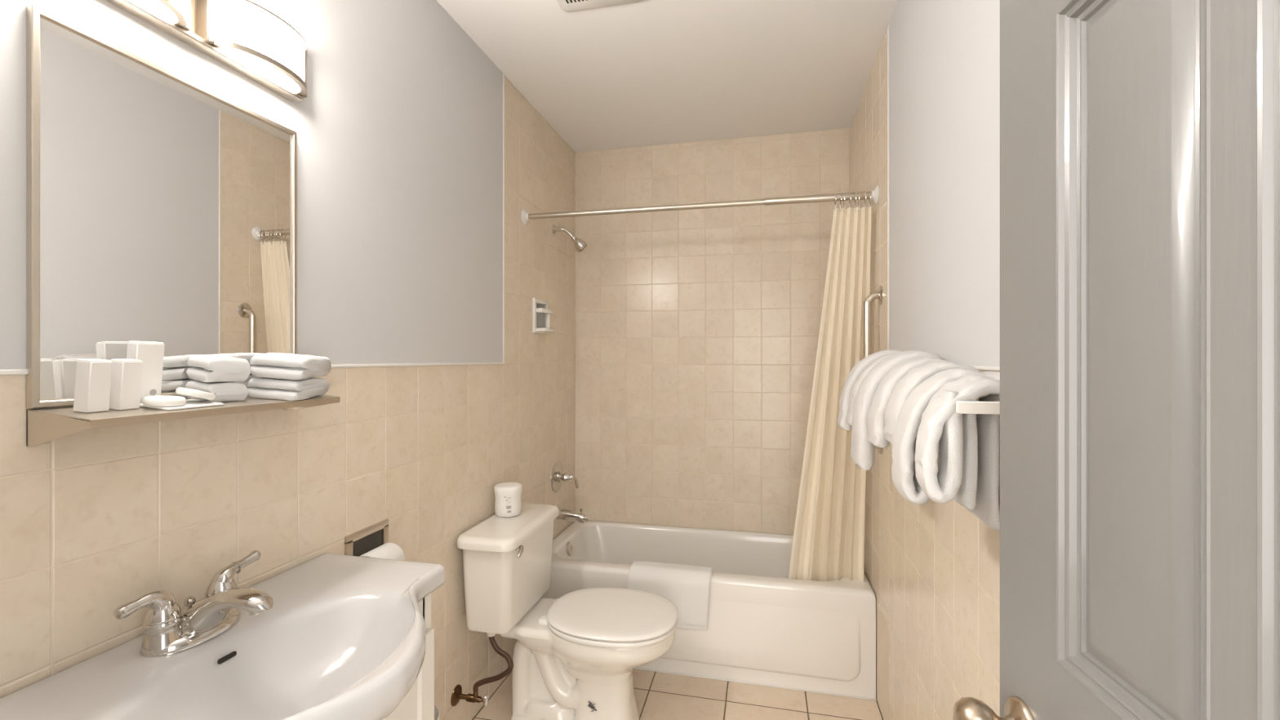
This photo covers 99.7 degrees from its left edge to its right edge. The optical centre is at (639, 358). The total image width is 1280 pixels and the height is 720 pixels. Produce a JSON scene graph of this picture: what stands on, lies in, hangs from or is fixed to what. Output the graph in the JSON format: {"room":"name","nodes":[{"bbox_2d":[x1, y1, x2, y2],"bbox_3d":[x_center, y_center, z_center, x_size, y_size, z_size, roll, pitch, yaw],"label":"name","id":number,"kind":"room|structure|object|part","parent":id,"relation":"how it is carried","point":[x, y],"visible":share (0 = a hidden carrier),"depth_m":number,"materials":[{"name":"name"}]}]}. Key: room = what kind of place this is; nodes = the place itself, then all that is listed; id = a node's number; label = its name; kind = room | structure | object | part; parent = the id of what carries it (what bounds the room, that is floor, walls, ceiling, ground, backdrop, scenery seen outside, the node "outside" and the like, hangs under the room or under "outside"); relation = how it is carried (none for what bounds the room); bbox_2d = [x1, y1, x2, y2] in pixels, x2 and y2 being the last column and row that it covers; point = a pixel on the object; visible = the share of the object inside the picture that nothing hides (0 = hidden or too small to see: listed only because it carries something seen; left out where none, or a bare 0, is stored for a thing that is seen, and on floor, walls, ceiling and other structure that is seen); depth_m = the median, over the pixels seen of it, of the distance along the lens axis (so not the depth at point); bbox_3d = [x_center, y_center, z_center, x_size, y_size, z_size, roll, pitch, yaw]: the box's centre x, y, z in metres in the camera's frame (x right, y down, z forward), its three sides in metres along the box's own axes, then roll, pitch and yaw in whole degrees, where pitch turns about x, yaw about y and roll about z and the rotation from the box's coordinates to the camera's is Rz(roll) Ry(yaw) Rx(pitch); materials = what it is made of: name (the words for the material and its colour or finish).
{"room":"hotel bathroom","nodes":[
{"label":"hotel bathroom","id":0,"kind":"room"},
{"bbox_2d":[0,0,575,719],"bbox_3d":[-0.764,0.082,1.780,0.121,2.592,3.110,0,0,13],"label":"wall","id":1,"kind":"structure","parent":0,"point":[398,125],"depth_m":1.46,"materials":[{"name":"beige tile"}]},
{"bbox_2d":[26,4,340,446],"bbox_3d":[-0.807,-0.200,1.029,0.130,0.663,0.474,0,0,13],"label":"wall mirror","id":2,"kind":"object","parent":1,"relation":"attached to","point":[161,206],"visible":0.82,"depth_m":0.95,"materials":[{"name":"silver mirror"}]},
{"bbox_2d":[73,359,111,413],"bbox_3d":[-0.849,0.042,0.838,0.033,0.082,0.032,0,0,6],"label":"carton","id":3,"kind":"object","parent":2,"relation":"on","point":[93,376],"visible":1,"depth_m":0.83,"materials":[{"name":"white cardboard"}]},
{"bbox_2d":[108,359,142,410],"bbox_3d":[-0.840,0.042,0.880,0.033,0.082,0.032,0,0,7],"label":"carton","id":4,"kind":"object","parent":2,"relation":"on","point":[126,374],"visible":1,"depth_m":0.87,"materials":[{"name":"white cardboard"}]},
{"bbox_2d":[126,341,164,403],"bbox_3d":[-0.857,0.025,0.933,0.033,0.110,0.045,0,0,13],"label":"carton","id":5,"kind":"object","parent":2,"relation":"on","point":[151,353],"visible":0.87,"depth_m":0.93,"materials":[{"name":"white cardboard"}]},
{"bbox_2d":[40,17,290,399],"bbox_3d":[-0.866,-0.228,1.041,0.005,0.584,0.450,0,0,13],"label":"mirror glass","id":6,"kind":"object","parent":2,"relation":"on","point":[165,199],"depth_m":0.97,"materials":[{"name":"silver metal"}]},
{"bbox_2d":[139,399,223,410],"bbox_3d":[-0.810,0.082,0.954,0.070,0.011,0.100,0,0,9],"label":"paper packet","id":7,"kind":"object","parent":2,"relation":"on","point":[190,403],"visible":0.72,"depth_m":0.95,"materials":[{"name":"white paper"}]},
{"bbox_2d":[142,395,186,406],"bbox_3d":[-0.812,0.073,0.923,0.057,0.017,0.057,0,0,13],"label":"soap","id":8,"kind":"object","parent":7,"relation":"on","point":[152,401],"visible":1,"depth_m":0.91,"materials":[{"name":"white"}]},
{"bbox_2d":[175,386,215,400],"bbox_3d":[-0.803,0.065,0.976,0.057,0.027,0.056,0,0,13],"label":"soap","id":9,"kind":"object","parent":7,"relation":"on","point":[191,393],"visible":1,"depth_m":0.96,"materials":[{"name":"white"}]},
{"bbox_2d":[26,394,340,428],"bbox_3d":[-0.807,0.090,1.029,0.130,0.026,0.474,0,0,13],"label":"shelf","id":10,"kind":"object","parent":2,"relation":"attached to","point":[63,417],"depth_m":0.85,"materials":[{"name":"beige"}]},
{"bbox_2d":[184,380,248,402],"bbox_3d":[-0.822,0.062,1.046,0.079,0.043,0.070,0,0,19],"label":"folded washcloth","id":11,"kind":"object","parent":2,"relation":"on","point":[223,391],"visible":0.7,"depth_m":1.02,"materials":[{"name":"white fabric"}]},
{"bbox_2d":[186,354,250,382],"bbox_3d":[-0.817,0.019,1.046,0.084,0.053,0.076,0,0,27],"label":"folded washcloth","id":12,"kind":"object","parent":11,"relation":"on","point":[210,367],"visible":1,"depth_m":1.02,"materials":[{"name":"white fabric"}]},
{"bbox_2d":[246,377,329,400],"bbox_3d":[-0.761,0.063,1.175,0.108,0.052,0.128,0,0,-5],"label":"folded washcloth","id":13,"kind":"object","parent":2,"relation":"on","point":[286,389],"visible":0.83,"depth_m":1.12,"materials":[{"name":"white fabric"}]},
{"bbox_2d":[249,352,331,379],"bbox_3d":[-0.757,0.016,1.173,0.110,0.057,0.135,0,0,-8],"label":"folded washcloth","id":14,"kind":"object","parent":13,"relation":"on","point":[268,365],"visible":1,"depth_m":1.11,"materials":[{"name":"white fabric"}]},
{"bbox_2d":[106,0,306,101],"bbox_3d":[-0.829,-0.670,1.023,0.090,0.135,0.498,0,0,13],"label":"vanity light","id":15,"kind":"object","parent":1,"relation":"attached to","point":[246,37],"visible":1,"depth_m":1.08,"materials":[{"name":"white glass"}]},
{"bbox_3d":[-0.845,-0.666,0.891,0.052,0.098,0.200,0,0,13],"label":"lamp shade","id":16,"kind":"part","parent":15,"relation":"part of","materials":[{"name":"white glass"}]},
{"bbox_3d":[-0.786,-0.666,1.149,0.052,0.098,0.200,0,0,13],"label":"lamp shade","id":17,"kind":"part","parent":15,"relation":"part of","materials":[{"name":"white glass"}]},
{"bbox_3d":[-0.828,-0.598,1.278,0.021,1.232,2.103,0,0,13],"label":"painted panel","id":18,"kind":"part","parent":1,"relation":"part of","materials":[{"name":"grey paint"}]},
{"bbox_2d":[0,73,504,375],"bbox_3d":[-0.804,-0.594,1.337,0.008,1.238,1.989,0,0,13],"label":"trim","id":19,"kind":"structure","parent":1,"relation":"attached to","point":[22,371],"depth_m":2.08,"materials":[{"name":"white"}]},
{"bbox_2d":[344,518,388,555],"bbox_3d":[-0.781,0.555,1.516,0.096,0.164,0.166,0,0,13],"label":"paper holder","id":20,"kind":"object","parent":1,"relation":"attached to","point":[358,543],"visible":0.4,"depth_m":1.57,"materials":[{"name":"silver metal"}]},
{"bbox_2d":[359,542,404,560],"bbox_3d":[-0.730,0.578,1.511,0.092,0.092,0.104,0,0,13],"label":"toilet roll","id":21,"kind":"object","parent":20,"relation":"on","point":[388,550],"visible":0.32,"depth_m":1.51,"materials":[{"name":"white paper"}]},
{"bbox_2d":[450,636,513,706],"bbox_3d":[-0.561,1.126,1.937,0.214,0.249,0.068,0,0,7],"label":"supply pipe","id":22,"kind":"object","parent":1,"relation":"attached to","point":[456,695],"visible":0.98,"depth_m":1.93,"materials":[{"name":"brown metal"}]},
{"bbox_3d":[-0.658,1.217,1.949,0.013,0.068,0.068,0,0,13],"label":"wall plate","id":23,"kind":"part","parent":22,"relation":"part of","materials":[{"name":"brown metal"}]},
{"bbox_3d":[-0.548,1.220,1.924,0.010,0.044,0.027,0,0,13],"label":"valve handle","id":24,"kind":"part","parent":22,"relation":"part of","materials":[{"name":"silver metal"}]},
{"bbox_2d":[532,297,555,333],"bbox_3d":[-0.496,-0.207,2.678,0.113,0.168,0.168,0,0,13],"label":"soap dish","id":25,"kind":"object","parent":1,"relation":"attached to","point":[541,313],"visible":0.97,"depth_m":2.69,"materials":[{"name":"white ceramic"}]},
{"bbox_3d":[-0.462,-0.185,2.705,0.022,0.080,0.016,0,0,13],"label":"post","id":26,"kind":"part","parent":25,"relation":"part of","materials":[{"name":"white ceramic"}]},
{"bbox_2d":[551,461,578,492],"bbox_3d":[-0.389,0.637,2.887,0.119,0.164,0.164,0,0,13],"label":"shower valve","id":27,"kind":"object","parent":1,"relation":"attached to","point":[557,476],"visible":1,"depth_m":2.87,"materials":[{"name":"silver metal"}]},
{"bbox_3d":[-0.437,0.637,2.898,0.020,0.164,0.164,0,0,13],"label":"plate","id":28,"kind":"part","parent":27,"relation":"part of","materials":[{"name":"silver metal"}]},
{"bbox_3d":[-0.355,0.658,2.887,0.057,0.077,0.026,0,0,-2],"label":"lever","id":29,"kind":"part","parent":27,"relation":"part of","materials":[{"name":"silver metal"}]},
{"bbox_2d":[551,224,586,252],"bbox_3d":[-0.374,-0.638,2.873,0.184,0.142,0.060,0,0,-6],"label":"shower fixture","id":30,"kind":"object","parent":1,"relation":"attached to","point":[580,244],"visible":1,"depth_m":2.85,"materials":[{"name":"silver metal"}]},
{"bbox_3d":[-0.402,-0.663,2.860,0.111,0.059,0.028,0,0,-3],"label":"arm","id":31,"kind":"part","parent":30,"relation":"part of","materials":[{"name":"silver metal"}]},
{"bbox_2d":[555,507,588,523],"bbox_3d":[-0.364,0.836,2.882,0.176,0.074,0.063,0,0,13],"label":"tub spout","id":32,"kind":"object","parent":1,"relation":"attached to","point":[564,514],"visible":0.93,"depth_m":2.86,"materials":[{"name":"silver metal"}]},
{"bbox_2d":[520,185,879,225],"bbox_3d":[0.207,-0.655,2.335,1.526,0.074,0.074,0,0,13],"label":"shower rod","id":33,"kind":"object","parent":1,"relation":"attached to","point":[525,216],"visible":0.97,"depth_m":2.30,"materials":[{"name":"silver metal"}]},
{"bbox_2d":[788,191,871,582],"bbox_3d":[0.788,0.185,2.277,0.322,1.715,0.185,0,0,13],"label":"shower curtain","id":34,"kind":"object","parent":33,"relation":"hanging from","point":[828,540],"visible":0.82,"depth_m":2.28,"materials":[{"name":"beige fabric"}]},
{"bbox_2d":[635,666,876,700],"bbox_3d":[0.209,1.375,2.345,1.527,0.006,0.008,0,0,13],"label":"trim","id":35,"kind":"structure","parent":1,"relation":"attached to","point":[637,668],"depth_m":2.28,"materials":[{"name":"white"}]},
{"bbox_2d":[436,0,897,152],"bbox_3d":[0.040,-1.264,1.606,1.767,0.100,3.130,0,0,13],"label":"ceiling","id":36,"kind":"structure","parent":0,"point":[645,73],"depth_m":2.21,"materials":[{"name":"white paint"}]},
{"bbox_2d":[556,0,643,12],"bbox_3d":[-0.154,-1.206,1.707,0.298,0.017,0.296,0,0,13],"label":"ceiling vent","id":37,"kind":"object","parent":36,"relation":"in","point":[566,6],"visible":1,"depth_m":1.82,"materials":[{"name":"white plastic"}]},
{"bbox_2d":[471,668,883,719],"bbox_3d":[0.040,1.428,1.606,1.767,0.100,3.130,0,0,13],"label":"floor","id":38,"kind":"structure","parent":0,"point":[659,695],"depth_m":2.16,"materials":[{"name":"brown tile"}]},
{"bbox_2d":[383,593,434,719],"bbox_3d":[-0.709,0.958,0.931,0.361,0.840,0.770,0,0,13],"label":"vanity cabinet","id":39,"kind":"object","parent":38,"relation":"on","point":[418,704],"visible":0.16,"depth_m":1.23,"materials":[{"name":"white wood"}]},
{"bbox_2d":[0,552,444,719],"bbox_3d":[-0.630,0.556,0.913,0.525,0.137,0.810,0,0,13],"label":"sink","id":40,"kind":"object","parent":39,"relation":"in","point":[342,637],"visible":0.93,"depth_m":0.96,"materials":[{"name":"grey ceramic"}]},
{"bbox_2d":[113,550,273,657],"bbox_3d":[-0.777,0.439,0.946,0.205,0.110,0.214,0,0,-41],"label":"faucet","id":41,"kind":"object","parent":40,"relation":"on","point":[167,631],"visible":1,"depth_m":0.93,"materials":[{"name":"silver metal"}]},
{"bbox_3d":[-0.815,0.414,0.898,0.049,0.055,0.086,0,0,13],"label":"handle","id":42,"kind":"part","parent":41,"relation":"part of","materials":[{"name":"silver metal"}]},
{"bbox_3d":[-0.810,0.465,0.917,0.058,0.046,0.058,0,0,13],"label":"handle","id":43,"kind":"part","parent":41,"relation":"part of","materials":[{"name":"silver metal"}]},
{"bbox_3d":[-0.818,0.454,0.981,0.018,0.044,0.018,0,0,13],"label":"lift rod","id":44,"kind":"part","parent":41,"relation":"part of","materials":[{"name":"silver metal"}]},
{"bbox_3d":[-0.792,0.483,0.965,0.076,0.022,0.158,0,0,13],"label":"plate","id":45,"kind":"part","parent":41,"relation":"part of","materials":[{"name":"silver metal"}]},
{"bbox_3d":[-0.787,0.465,1.016,0.058,0.046,0.058,0,0,13],"label":"handle","id":46,"kind":"part","parent":41,"relation":"part of","materials":[{"name":"silver metal"}]},
{"bbox_3d":[-0.731,0.447,0.951,0.195,0.083,0.072,0,0,13],"label":"spout","id":47,"kind":"part","parent":41,"relation":"part of","materials":[{"name":"silver metal"}]},
{"bbox_3d":[-0.783,0.413,1.036,0.049,0.056,0.090,0,0,13],"label":"handle","id":48,"kind":"part","parent":41,"relation":"part of","materials":[{"name":"silver metal"}]},
{"bbox_3d":[-0.586,0.923,0.903,0.014,0.760,0.770,0,0,13],"label":"frame","id":49,"kind":"part","parent":39,"relation":"part of","materials":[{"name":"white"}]},
{"bbox_2d":[434,705,439,719],"bbox_3d":[-0.657,1.198,1.520,0.175,0.360,0.175,0,0,13],"label":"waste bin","id":50,"kind":"object","parent":38,"relation":"on","point":[437,714],"visible":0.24,"depth_m":1.57,"materials":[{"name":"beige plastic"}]},
{"bbox_2d":[456,502,678,719],"bbox_3d":[-0.237,1.004,2.060,0.765,0.748,0.500,0,0,13],"label":"toilet","id":51,"kind":"object","parent":38,"relation":"on","point":[575,654],"visible":1,"depth_m":1.96,"materials":[{"name":"white ceramic"}]},
{"bbox_3d":[-0.500,0.651,2.120,0.225,0.042,0.500,0,0,13],"label":"tank lid","id":52,"kind":"part","parent":51,"relation":"part of","materials":[{"name":"white ceramic"}]},
{"bbox_2d":[493,482,522,517],"bbox_3d":[-0.532,0.570,2.179,0.110,0.118,0.110,0,0,13],"label":"toilet roll","id":53,"kind":"object","parent":51,"relation":"on","point":[508,495],"visible":1,"depth_m":2.14,"materials":[{"name":"white paper"}]},
{"bbox_3d":[-0.503,0.823,2.123,0.194,0.314,0.450,0,0,13],"label":"tank","id":54,"kind":"part","parent":51,"relation":"part of","materials":[{"name":"white ceramic"}]},
{"bbox_3d":[-0.433,0.689,1.932,0.032,0.039,0.053,0,0,13],"label":"flush lever","id":55,"kind":"part","parent":51,"relation":"part of","materials":[{"name":"silver metal"}]},
{"bbox_3d":[-0.182,1.182,2.050,0.634,0.392,0.381,0,0,13],"label":"bowl","id":56,"kind":"part","parent":51,"relation":"part of","materials":[{"name":"white ceramic"}]},
{"bbox_3d":[-0.102,0.975,2.032,0.486,0.019,0.398,0,0,13],"label":"seat","id":57,"kind":"part","parent":51,"relation":"part of","materials":[{"name":"white plastic"}]},
{"bbox_3d":[-0.102,0.951,2.032,0.490,0.016,0.402,0,0,13],"label":"seat lid","id":58,"kind":"part","parent":51,"relation":"part of","materials":[{"name":"white plastic"}]},
{"bbox_2d":[541,520,875,698],"bbox_3d":[0.284,1.161,2.674,1.524,0.433,0.698,0,0,13],"label":"bathtub","id":59,"kind":"object","parent":38,"relation":"on","point":[766,626],"visible":0.58,"depth_m":2.30,"materials":[{"name":"white ceramic"}]},
{"bbox_3d":[-0.362,0.990,2.806,0.021,0.072,0.073,0,0,13],"label":"overflow plate","id":60,"kind":"part","parent":59,"relation":"part of","materials":[{"name":"silver metal"}]},
{"bbox_2d":[626,560,713,630],"bbox_3d":[0.132,1.046,2.400,0.380,0.240,0.120,0,0,13],"label":"bath mat","id":61,"kind":"object","parent":59,"relation":"on","point":[687,587],"visible":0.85,"depth_m":2.34,"materials":[{"name":"white fabric"}]},
{"bbox_3d":[0.209,1.151,2.342,1.407,0.335,0.018,0,0,13],"label":"apron panel","id":62,"kind":"part","parent":59,"relation":"part of","materials":[{"name":"white ceramic"}]},
{"bbox_2d":[575,128,850,534],"bbox_3d":[0.376,0.082,3.073,1.767,2.592,0.120,0,0,13],"label":"wall","id":63,"kind":"structure","parent":0,"point":[697,331],"depth_m":3.02,"materials":[{"name":"beige tile"}]},
{"bbox_2d":[849,0,999,719],"bbox_3d":[0.840,0.082,1.413,0.121,2.592,3.110,0,0,13],"label":"wall","id":64,"kind":"structure","parent":0,"point":[931,568],"depth_m":1.45,"materials":[{"name":"white paint"}]},
{"bbox_2d":[862,285,883,454],"bbox_3d":[0.903,0.045,2.099,0.066,0.654,0.076,0,0,13],"label":"grab bar","id":65,"kind":"object","parent":64,"relation":"attached to","point":[878,295],"visible":0.45,"depth_m":2.09,"materials":[{"name":"silver metal"}]},
{"bbox_2d":[887,24,999,371],"bbox_3d":[0.683,-0.594,0.997,0.008,1.238,1.989,0,0,13],"label":"trim","id":66,"kind":"structure","parent":64,"relation":"attached to","point":[984,368],"depth_m":1.96,"materials":[{"name":"white"}]},
{"bbox_3d":[0.679,-0.598,0.933,0.021,1.232,2.103,0,0,13],"label":"painted panel","id":67,"kind":"part","parent":64,"relation":"part of","materials":[{"name":"grey paint"}]},
{"bbox_2d":[955,400,999,414],"bbox_3d":[0.664,0.075,1.259,0.154,0.019,0.918,0,0,13],"label":"towel rack","id":68,"kind":"object","parent":64,"relation":"attached to","point":[962,406],"visible":0.12,"depth_m":0.82,"materials":[{"name":"beige plastic"}]},
{"bbox_2d":[837,349,901,430],"bbox_3d":[0.711,0.095,1.637,0.208,0.242,0.096,0,0,13],"label":"towel","id":69,"kind":"object","parent":68,"relation":"hanging from","point":[858,368],"visible":0.59,"depth_m":1.61,"materials":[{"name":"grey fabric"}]},
{"bbox_2d":[845,353,895,426],"bbox_3d":[0.695,0.091,1.539,0.198,0.211,0.096,0,0,13],"label":"towel","id":70,"kind":"object","parent":68,"relation":"hanging from","point":[855,386],"visible":0.32,"depth_m":1.53,"materials":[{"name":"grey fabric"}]},
{"bbox_2d":[850,351,940,470],"bbox_3d":[0.667,0.133,1.422,0.202,0.306,0.136,0,0,13],"label":"towel","id":71,"kind":"object","parent":68,"relation":"hanging from","point":[862,451],"visible":0.62,"depth_m":1.38,"materials":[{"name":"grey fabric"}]},
{"bbox_2d":[866,356,954,448],"bbox_3d":[0.644,0.103,1.289,0.183,0.211,0.117,0,0,13],"label":"towel","id":72,"kind":"object","parent":68,"relation":"hanging from","point":[875,417],"visible":0.59,"depth_m":1.26,"materials":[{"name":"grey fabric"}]},
{"bbox_2d":[883,361,979,444],"bbox_3d":[0.621,0.096,1.161,0.171,0.177,0.115,0,0,13],"label":"towel","id":73,"kind":"object","parent":68,"relation":"hanging from","point":[915,376],"visible":0.52,"depth_m":1.14,"materials":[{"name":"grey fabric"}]},
{"bbox_2d":[891,368,986,504],"bbox_3d":[0.588,0.148,1.039,0.180,0.258,0.107,0,0,13],"label":"towel","id":74,"kind":"object","parent":68,"relation":"hanging from","point":[909,418],"visible":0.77,"depth_m":1.01,"materials":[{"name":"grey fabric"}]},
{"bbox_2d":[914,378,999,503],"bbox_3d":[0.553,0.135,0.886,0.179,0.203,0.071,0,0,13],"label":"towel","id":75,"kind":"object","parent":68,"relation":"hanging from","point":[941,427],"visible":0.91,"depth_m":0.87,"materials":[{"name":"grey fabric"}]},
{"bbox_2d":[920,374,994,451],"bbox_3d":[0.581,0.097,0.952,0.156,0.136,0.057,0,0,13],"label":"towel","id":76,"kind":"object","parent":68,"relation":"hanging from","point":[949,385],"visible":0.21,"depth_m":0.95,"materials":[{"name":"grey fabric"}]},
{"bbox_2d":[953,381,979,509],"bbox_3d":[0.593,0.143,0.932,0.097,0.214,0.105,0,0,13],"label":"towel","id":77,"kind":"object","parent":68,"relation":"hanging from","point":[966,496],"visible":0.3,"depth_m":0.89,"materials":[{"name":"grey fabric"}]},
{"bbox_2d":[965,371,999,531],"bbox_3d":[0.626,0.158,0.966,0.066,0.267,0.165,0,0,13],"label":"towel","id":78,"kind":"object","parent":68,"relation":"hanging from","point":[987,508],"visible":0.3,"depth_m":0.90,"materials":[{"name":"grey fabric"}]},
{"bbox_3d":[-0.295,0.082,0.139,1.767,2.592,0.120,0,0,13],"label":"wall","id":79,"kind":"structure","parent":0,"visible":0},
{"bbox_2d":[952,0,1279,719],"bbox_3d":[0.393,0.352,0.378,0.108,2.028,0.618,0,0,8],"label":"door","id":80,"kind":"structure","parent":79,"relation":"in","point":[1140,140],"depth_m":0.47,"materials":[{"name":"grey paint"}]},
{"bbox_3d":[0.406,0.432,0.633,0.065,0.057,0.057,0,0,13],"label":"knob","id":81,"kind":"part","parent":80,"relation":"part of","materials":[{"name":"silver metal"}]}
]}

